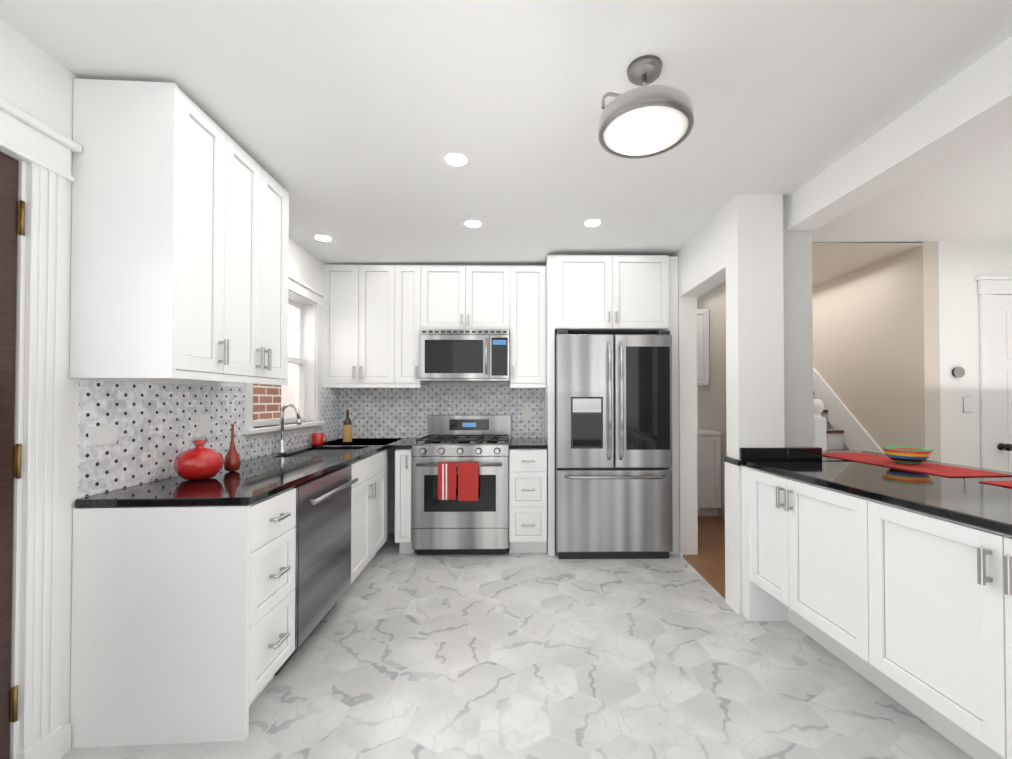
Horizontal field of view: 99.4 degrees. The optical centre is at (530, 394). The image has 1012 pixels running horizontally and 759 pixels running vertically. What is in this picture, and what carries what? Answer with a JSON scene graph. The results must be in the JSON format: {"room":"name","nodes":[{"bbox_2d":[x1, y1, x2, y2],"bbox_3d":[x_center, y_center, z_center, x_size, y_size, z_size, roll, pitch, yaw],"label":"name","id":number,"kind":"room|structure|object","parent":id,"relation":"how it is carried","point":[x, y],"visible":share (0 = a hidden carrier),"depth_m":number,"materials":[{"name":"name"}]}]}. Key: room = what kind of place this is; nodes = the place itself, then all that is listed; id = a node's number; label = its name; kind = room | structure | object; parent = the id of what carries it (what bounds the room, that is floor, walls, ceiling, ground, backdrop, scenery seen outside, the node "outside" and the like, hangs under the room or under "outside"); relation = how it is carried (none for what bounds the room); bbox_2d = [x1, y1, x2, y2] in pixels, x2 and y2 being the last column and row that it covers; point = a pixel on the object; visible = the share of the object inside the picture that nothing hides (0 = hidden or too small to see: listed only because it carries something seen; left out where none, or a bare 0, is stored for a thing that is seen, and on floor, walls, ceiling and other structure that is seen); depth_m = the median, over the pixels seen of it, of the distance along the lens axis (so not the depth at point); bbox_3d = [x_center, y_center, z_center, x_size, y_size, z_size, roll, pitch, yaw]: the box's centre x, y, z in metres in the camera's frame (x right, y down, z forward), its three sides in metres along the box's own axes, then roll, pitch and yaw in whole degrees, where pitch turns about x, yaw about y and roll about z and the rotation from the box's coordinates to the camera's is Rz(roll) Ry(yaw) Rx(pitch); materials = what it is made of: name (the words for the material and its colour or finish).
{"room":"kitchen","nodes":[
{"label":"kitchen","id":0,"kind":"room"},
{"bbox_2d":[0,18,338,751],"bbox_3d":[-1.698,0.003,1.297,0.425,2.500,6.070,0,-1,-1],"label":"wall","id":1,"kind":"structure","parent":0,"point":[155,421],"depth_m":1.67,"materials":[{"name":"white paint"}]},
{"bbox_2d":[0,152,24,758],"bbox_3d":[-1.630,0.246,0.949,0.081,1.993,0.842,0,-1,-1],"label":"entry door","id":2,"kind":"structure","parent":1,"relation":"in","point":[12,216],"depth_m":1.34,"materials":[{"name":"brown wood"}]},
{"bbox_2d":[0,97,81,758],"bbox_3d":[-1.653,0.179,0.944,0.237,2.140,1.135,0,-1,-1],"label":"door frame","id":3,"kind":"structure","parent":1,"relation":"attached to","point":[42,150],"depth_m":1.40,"materials":[{"name":"white wood"}]},
{"bbox_2d":[88,425,116,446],"bbox_3d":[-1.634,0.158,1.639,0.008,0.072,0.115,0,-1,-4],"label":"electrical outlet plate","id":4,"kind":"object","parent":1,"relation":"attached to","point":[102,435],"depth_m":1.63,"materials":[{"name":"white plastic"}]},
{"bbox_2d":[70,79,288,385],"bbox_3d":[-1.474,-0.589,1.948,0.406,1.070,0.841,0,-1,-1],"label":"upper cabinet","id":5,"kind":"object","parent":1,"relation":"attached to","point":[180,239],"visible":1,"depth_m":1.55,"materials":[{"name":"white wood"}]},
{"bbox_2d":[199,414,209,436],"bbox_3d":[-1.667,0.159,2.193,0.008,0.115,0.075,0,-1,-4],"label":"electrical outlet plate","id":6,"kind":"object","parent":1,"relation":"attached to","point":[204,419],"depth_m":2.19,"materials":[{"name":"white plastic"}]},
{"bbox_2d":[242,274,324,440],"bbox_3d":[-1.778,-0.280,3.050,0.240,1.120,1.075,0,-1,-1],"label":"window","id":7,"kind":"structure","parent":1,"relation":"in","point":[307,352],"depth_m":3.44,"materials":[{"name":"white wood"}]},
{"bbox_2d":[62,540,682,755],"bbox_3d":[1.702,1.188,0.866,6.659,0.120,5.127,0,-1,-1],"label":"baseboard","id":8,"kind":"structure","parent":1,"relation":"attached to","point":[66,738],"depth_m":1.50,"materials":[{"name":"white"}]},
{"bbox_2d":[281,306,543,532],"bbox_3d":[-0.494,0.037,4.074,3.640,2.500,0.156,0,-1,-1],"label":"wall","id":9,"kind":"structure","parent":0,"point":[389,412],"depth_m":3.99,"materials":[{"name":"grey tile"}]},
{"bbox_2d":[323,264,402,386],"bbox_3d":[-1.439,-0.600,3.821,0.672,1.017,0.345,0,-1,-1],"label":"upper cabinet","id":10,"kind":"object","parent":9,"relation":"attached to","point":[376,318],"depth_m":3.66,"materials":[{"name":"white wood"}]},
{"bbox_2d":[403,265,428,386],"bbox_3d":[-1.050,-0.600,3.826,0.333,1.017,0.345,0,-1,-1],"label":"upper cabinet","id":11,"kind":"object","parent":9,"relation":"attached to","point":[414,276],"depth_m":3.66,"materials":[{"name":"white wood"}]},
{"bbox_2d":[427,265,474,328],"bbox_3d":[-0.722,-0.830,3.834,0.437,0.557,0.345,0,-1,-1],"label":"upper cabinet","id":12,"kind":"object","parent":9,"relation":"attached to","point":[450,288],"depth_m":3.67,"materials":[{"name":"white wood"}]},
{"bbox_2d":[419,329,509,381],"bbox_3d":[-0.559,-0.331,3.777,0.755,0.430,0.446,0,-1,-1],"label":"over-the-range microwave","id":13,"kind":"object","parent":12,"relation":"attached to","point":[464,355],"visible":1,"depth_m":3.60,"materials":[{"name":"silver metal"}]},
{"bbox_2d":[475,265,502,328],"bbox_3d":[-0.397,-0.830,3.839,0.436,0.557,0.345,0,-1,-1],"label":"upper cabinet","id":14,"kind":"object","parent":9,"relation":"attached to","point":[488,278],"depth_m":3.68,"materials":[{"name":"white wood"}]},
{"bbox_2d":[503,264,546,386],"bbox_3d":[-0.053,-0.600,3.841,0.364,1.017,0.345,0,-1,-1],"label":"upper cabinet","id":15,"kind":"object","parent":9,"relation":"attached to","point":[524,286],"depth_m":3.67,"materials":[{"name":"white wood"}]},
{"bbox_2d":[522,409,531,419],"bbox_3d":[-0.034,0.187,3.997,0.100,0.110,0.007,0,-1,-1],"label":"electrical outlet plate","id":16,"kind":"object","parent":9,"relation":"attached to","point":[526,413],"depth_m":3.99,"materials":[{"name":"white plastic"}]},
{"bbox_2d":[547,255,670,342],"bbox_3d":[0.645,-0.814,3.717,0.918,0.592,0.617,0,-1,-1],"label":"upper cabinet","id":17,"kind":"object","parent":9,"relation":"attached to","point":[587,294],"depth_m":3.42,"materials":[{"name":"white wood"}]},
{"bbox_2d":[407,438,421,448],"bbox_3d":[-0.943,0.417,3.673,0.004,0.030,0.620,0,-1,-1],"label":"countertop","id":18,"kind":"structure","parent":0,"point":[409,444],"depth_m":3.46,"materials":[{"name":"black stone"}]},
{"bbox_2d":[0,0,1011,297],"bbox_3d":[1.407,-1.243,2.550,7.601,0.231,8.450,0,-1,-1],"label":"ceiling","id":19,"kind":"structure","parent":0,"point":[344,122],"depth_m":1.71,"materials":[{"name":"white paint"}]},
{"bbox_2d":[311,234,334,241],"bbox_3d":[-1.501,-1.130,3.102,0.159,0.002,0.159,0,-1,-7],"label":"recessed light","id":20,"kind":"object","parent":19,"relation":"in","point":[319,237],"depth_m":3.10,"materials":[{"name":"white"}]},
{"bbox_2d":[440,150,471,167],"bbox_3d":[-0.366,-1.155,2.108,0.159,0.002,0.159,0,-1,-7],"label":"recessed light","id":21,"kind":"object","parent":19,"relation":"in","point":[453,158],"depth_m":2.11,"materials":[{"name":"white"}]},
{"bbox_2d":[461,219,484,227],"bbox_3d":[-0.387,-1.146,2.878,0.159,0.002,0.159,0,-1,-7],"label":"recessed light","id":22,"kind":"object","parent":19,"relation":"in","point":[470,223],"depth_m":2.87,"materials":[{"name":"white"}]},
{"bbox_2d":[581,218,603,227],"bbox_3d":[0.418,-1.155,2.890,0.159,0.002,0.159,0,-1,-7],"label":"recessed light","id":23,"kind":"object","parent":19,"relation":"in","point":[594,222],"depth_m":2.88,"materials":[{"name":"white"}]},
{"bbox_2d":[598,55,693,158],"bbox_3d":[0.410,-1.042,1.542,0.332,0.260,0.332,0,-1,-1],"label":"semi-flush ceiling light","id":24,"kind":"object","parent":19,"relation":"attached to","point":[644,121],"visible":1,"depth_m":1.48,"materials":[{"name":"white glass"}]},
{"bbox_2d":[62,533,972,758],"bbox_3d":[1.375,1.303,1.303,7.300,0.100,6.020,0,-1,-1],"label":"floor","id":25,"kind":"structure","parent":0,"point":[506,655],"depth_m":1.90,"materials":[{"name":"tile"}]},
{"bbox_2d":[70,488,295,747],"bbox_3d":[-1.346,0.834,1.726,0.617,0.848,0.391,0,-1,-1],"label":"base cabinet","id":26,"kind":"object","parent":25,"relation":"on","point":[183,625],"depth_m":1.55,"materials":[{"name":"white wood"}]},
{"bbox_2d":[75,438,414,507],"bbox_3d":[-1.396,0.506,2.753,0.720,0.230,2.443,0,-1,-1],"label":"countertop","id":27,"kind":"structure","parent":26,"relation":"on","point":[253,481],"depth_m":1.90,"materials":[{"name":"black stone"}]},
{"bbox_2d":[173,440,223,479],"bbox_3d":[-1.493,0.294,1.937,0.181,0.172,0.183,0,-1,-1],"label":"vase","id":28,"kind":"object","parent":27,"relation":"on","point":[199,461],"visible":1,"depth_m":1.88,"materials":[{"name":"red ceramic"}]},
{"bbox_2d":[224,424,240,471],"bbox_3d":[-1.484,0.265,2.133,0.072,0.235,0.072,0,-1,-1],"label":"vase","id":29,"kind":"object","parent":27,"relation":"on","point":[232,461],"visible":1,"depth_m":2.12,"materials":[{"name":"red ceramic"}]},
{"bbox_2d":[277,404,301,453],"bbox_3d":[-1.606,0.227,2.886,0.152,0.330,0.113,0,-1,-1],"label":"faucet","id":30,"kind":"object","parent":27,"relation":"on","point":[282,444],"visible":1,"depth_m":2.85,"materials":[{"name":"silver metal"}]},
{"bbox_2d":[312,433,326,445],"bbox_3d":[-1.655,0.350,3.361,0.113,0.095,0.084,0,-1,-1],"label":"mug","id":31,"kind":"object","parent":27,"relation":"on","point":[317,439],"visible":1,"depth_m":3.33,"materials":[{"name":"red ceramic"}]},
{"bbox_2d":[343,409,351,442],"bbox_3d":[-1.514,0.262,3.545,0.070,0.275,0.070,0,-1,-1],"label":"oil bottle","id":32,"kind":"object","parent":27,"relation":"on","point":[347,430],"visible":1,"depth_m":3.52,"materials":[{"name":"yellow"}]},
{"bbox_2d":[274,465,357,674],"bbox_3d":[-1.333,0.839,2.246,0.674,0.842,0.695,0,-1,-1],"label":"dishwasher","id":33,"kind":"object","parent":25,"relation":"on","point":[323,548],"visible":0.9,"depth_m":2.16,"materials":[{"name":"grey metal"}]},
{"bbox_2d":[351,489,373,583],"bbox_3d":[-1.416,0.971,2.774,0.636,0.600,0.417,0,-1,-1],"label":"base cabinet","id":34,"kind":"object","parent":25,"relation":"on","point":[362,500],"depth_m":2.84,"materials":[{"name":"white wood"}]},
{"bbox_2d":[351,477,387,555],"bbox_3d":[-1.422,0.976,3.177,0.636,0.600,0.389,0,-1,-1],"label":"base cabinet","id":35,"kind":"object","parent":25,"relation":"on","point":[379,484],"depth_m":3.23,"materials":[{"name":"white wood"}]},
{"bbox_2d":[412,415,510,554],"bbox_3d":[-0.557,0.733,3.639,0.761,1.098,0.687,0,-1,-1],"label":"range","id":36,"kind":"object","parent":25,"relation":"on","point":[456,527],"visible":0.98,"depth_m":3.36,"materials":[{"name":"silver metal"}]},
{"bbox_2d":[438,462,478,500],"bbox_3d":[-0.558,0.672,3.308,0.310,0.292,0.039,0,-1,-1],"label":"towels","id":37,"kind":"object","parent":36,"relation":"hanging from","point":[468,480],"visible":0.98,"depth_m":3.29,"materials":[{"name":"red fabric"}]},
{"bbox_2d":[509,449,546,552],"bbox_3d":[-0.024,0.859,3.687,0.299,0.848,0.617,0,-1,-1],"label":"base cabinet","id":38,"kind":"object","parent":25,"relation":"on","point":[527,467],"depth_m":3.38,"materials":[{"name":"white wood"}]},
{"bbox_2d":[509,438,546,448],"bbox_3d":[-0.023,0.418,3.686,0.299,0.030,0.620,0,-1,-1],"label":"countertop","id":39,"kind":"structure","parent":38,"relation":"on","point":[516,443],"depth_m":3.50,"materials":[{"name":"black stone"}]},
{"bbox_2d":[555,331,672,558],"bbox_3d":[0.646,0.394,3.612,0.899,1.775,0.744,0,-1,-1],"label":"refrigerator","id":40,"kind":"object","parent":25,"relation":"on","point":[613,445],"visible":1,"depth_m":3.31,"materials":[{"name":"grey metal"}]},
{"bbox_2d":[745,466,772,601],"bbox_3d":[1.513,0.727,2.234,0.565,0.636,0.385,0,-1,-1],"label":"base cabinet","id":41,"kind":"object","parent":25,"relation":"on","point":[758,492],"depth_m":2.34,"materials":[{"name":"white wood"}]},
{"bbox_2d":[724,447,1011,535],"bbox_3d":[1.894,0.337,0.730,1.123,0.102,4.409,0,-1,-5],"label":"countertop","id":42,"kind":"structure","parent":41,"relation":"on","point":[973,501],"depth_m":1.80,"materials":[{"name":"black stone"}]},
{"bbox_2d":[822,452,1011,476],"bbox_3d":[1.996,0.373,2.353,0.342,0.004,0.858,0,-1,-4],"label":"placemat","id":43,"kind":"object","parent":42,"relation":"on","point":[939,469],"depth_m":2.20,"materials":[{"name":"red fabric"}]},
{"bbox_2d":[881,446,933,464],"bbox_3d":[2.011,0.328,2.292,0.210,0.085,0.210,0,-1,-1],"label":"striped bowl","id":44,"kind":"object","parent":43,"relation":"on","point":[908,455],"visible":1,"depth_m":2.24,"materials":[{"name":"multicoloured ceramic"}]},
{"bbox_2d":[979,481,1011,486],"bbox_3d":[2.085,0.361,1.402,0.342,0.004,0.848,0,-1,-4],"label":"placemat","id":45,"kind":"object","parent":42,"relation":"on","point":[1002,483],"depth_m":1.78,"materials":[{"name":"red fabric"}]},
{"bbox_2d":[769,474,836,656],"bbox_3d":[1.518,0.722,1.876,0.565,0.636,0.559,0,-1,-1],"label":"base cabinet","id":46,"kind":"object","parent":25,"relation":"on","point":[804,560],"depth_m":2.01,"materials":[{"name":"white wood"}]},
{"bbox_2d":[833,490,955,733],"bbox_3d":[1.525,0.717,1.434,0.565,0.636,0.553,0,-1,-1],"label":"base cabinet","id":47,"kind":"object","parent":25,"relation":"on","point":[909,610],"depth_m":1.58,"materials":[{"name":"white wood"}]},
{"bbox_2d":[941,522,1011,758],"bbox_3d":[1.547,0.698,-0.104,0.565,0.636,2.752,0,-1,-1],"label":"base cabinet","id":48,"kind":"object","parent":25,"relation":"on","point":[976,562],"depth_m":1.29,"materials":[{"name":"white wood"}]},
{"bbox_2d":[683,516,724,598],"bbox_3d":[3.078,1.344,4.635,3.800,0.100,4.265,0,-1,-1],"label":"floor","id":49,"kind":"structure","parent":0,"point":[707,563],"depth_m":3.43,"materials":[{"name":"brown wood"}]},
{"bbox_2d":[697,428,720,515],"bbox_3d":[1.728,0.846,4.787,0.525,0.900,0.626,0,-1,-1],"label":"base cabinet","id":50,"kind":"object","parent":49,"relation":"on","point":[709,470],"visible":0.38,"depth_m":4.49,"materials":[{"name":"white wood"}]},
{"bbox_2d":[813,399,826,450],"bbox_3d":[2.128,0.654,3.182,0.092,1.245,0.092,0,-1,-1],"label":"newel post","id":51,"kind":"object","parent":49,"relation":"on","point":[819,428],"visible":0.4,"depth_m":3.14,"materials":[{"name":"white wood"}]},
{"bbox_2d":[813,367,884,453],"bbox_3d":[2.563,-0.221,4.982,0.894,3.038,3.514,0,-1,-1],"label":"staircase","id":52,"kind":"structure","parent":49,"relation":"on","point":[850,432],"depth_m":4.13,"materials":[{"name":"white wood"}]},
{"bbox_2d":[673,194,784,613],"bbox_3d":[1.331,0.027,3.261,0.268,2.500,1.535,0,-1,-1],"label":"wall","id":53,"kind":"structure","parent":0,"point":[736,242],"depth_m":2.51,"materials":[{"name":"white paint"}]},
{"bbox_2d":[783,198,813,446],"bbox_3d":[1.576,0.021,2.722,0.202,2.500,0.351,0,-1,-1],"label":"wall","id":54,"kind":"structure","parent":0,"point":[798,341],"depth_m":2.55,"materials":[{"name":"grey paint"}]},
{"bbox_2d":[697,241,944,519],"bbox_3d":[2.562,0.049,5.021,1.140,2.500,3.450,0,-1,-1],"label":"wall","id":55,"kind":"structure","parent":0,"point":[896,333],"depth_m":3.68,"materials":[{"name":"beige paint"}]},
{"bbox_2d":[786,36,1011,230],"bbox_3d":[1.739,-1.132,0.452,0.362,0.250,4.238,0,-1,-1],"label":"header beam","id":56,"kind":"structure","parent":0,"point":[969,105],"depth_m":1.78,"materials":[{"name":"white paint"}]},
{"bbox_2d":[945,241,1011,467],"bbox_3d":[4.086,0.029,3.378,1.800,2.500,0.120,0,-1,-1],"label":"wall","id":57,"kind":"structure","parent":0,"point":[965,261],"depth_m":3.31,"materials":[{"name":"white paint"}]},
{"bbox_2d":[952,367,964,377],"bbox_3d":[3.278,-0.168,3.296,0.094,0.077,0.023,0,-1,-1],"label":"thermostat","id":58,"kind":"object","parent":57,"relation":"attached to","point":[958,372],"depth_m":3.28,"materials":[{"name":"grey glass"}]},
{"bbox_2d":[963,397,972,411],"bbox_3d":[3.349,0.077,3.294,0.071,0.107,0.023,0,-1,-1],"label":"light switch","id":59,"kind":"object","parent":57,"relation":"attached to","point":[967,401],"depth_m":3.30,"materials":[{"name":"white plastic"}]},
{"bbox_2d":[975,276,1011,471],"bbox_3d":[3.962,0.185,3.273,1.050,2.185,0.077,0,-1,-1],"label":"room door","id":60,"kind":"structure","parent":57,"relation":"in","point":[995,307],"depth_m":3.29,"materials":[{"name":"white wood"}]},
{"label":"outside","id":61,"kind":"structure","parent":0,"visible":0},
{"bbox_2d":[253,384,280,419],"bbox_3d":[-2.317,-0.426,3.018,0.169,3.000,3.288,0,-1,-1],"label":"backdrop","id":62,"kind":"structure","parent":61,"point":[266,401],"depth_m":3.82,"materials":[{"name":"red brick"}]},
{"bbox_3d":[1.658,0.044,4.648,0.680,2.500,1.230,0,-1,-1],"label":"wall","id":63,"kind":"structure","parent":0,"visible":0},
{"bbox_2d":[697,309,709,385],"bbox_3d":[1.731,-0.527,4.942,0.515,0.850,0.350,0,-1,-1],"label":"upper cabinet","id":64,"kind":"object","parent":63,"relation":"attached to","point":[702,347],"visible":0.17,"depth_m":4.78,"materials":[{"name":"white wood"}]}
]}

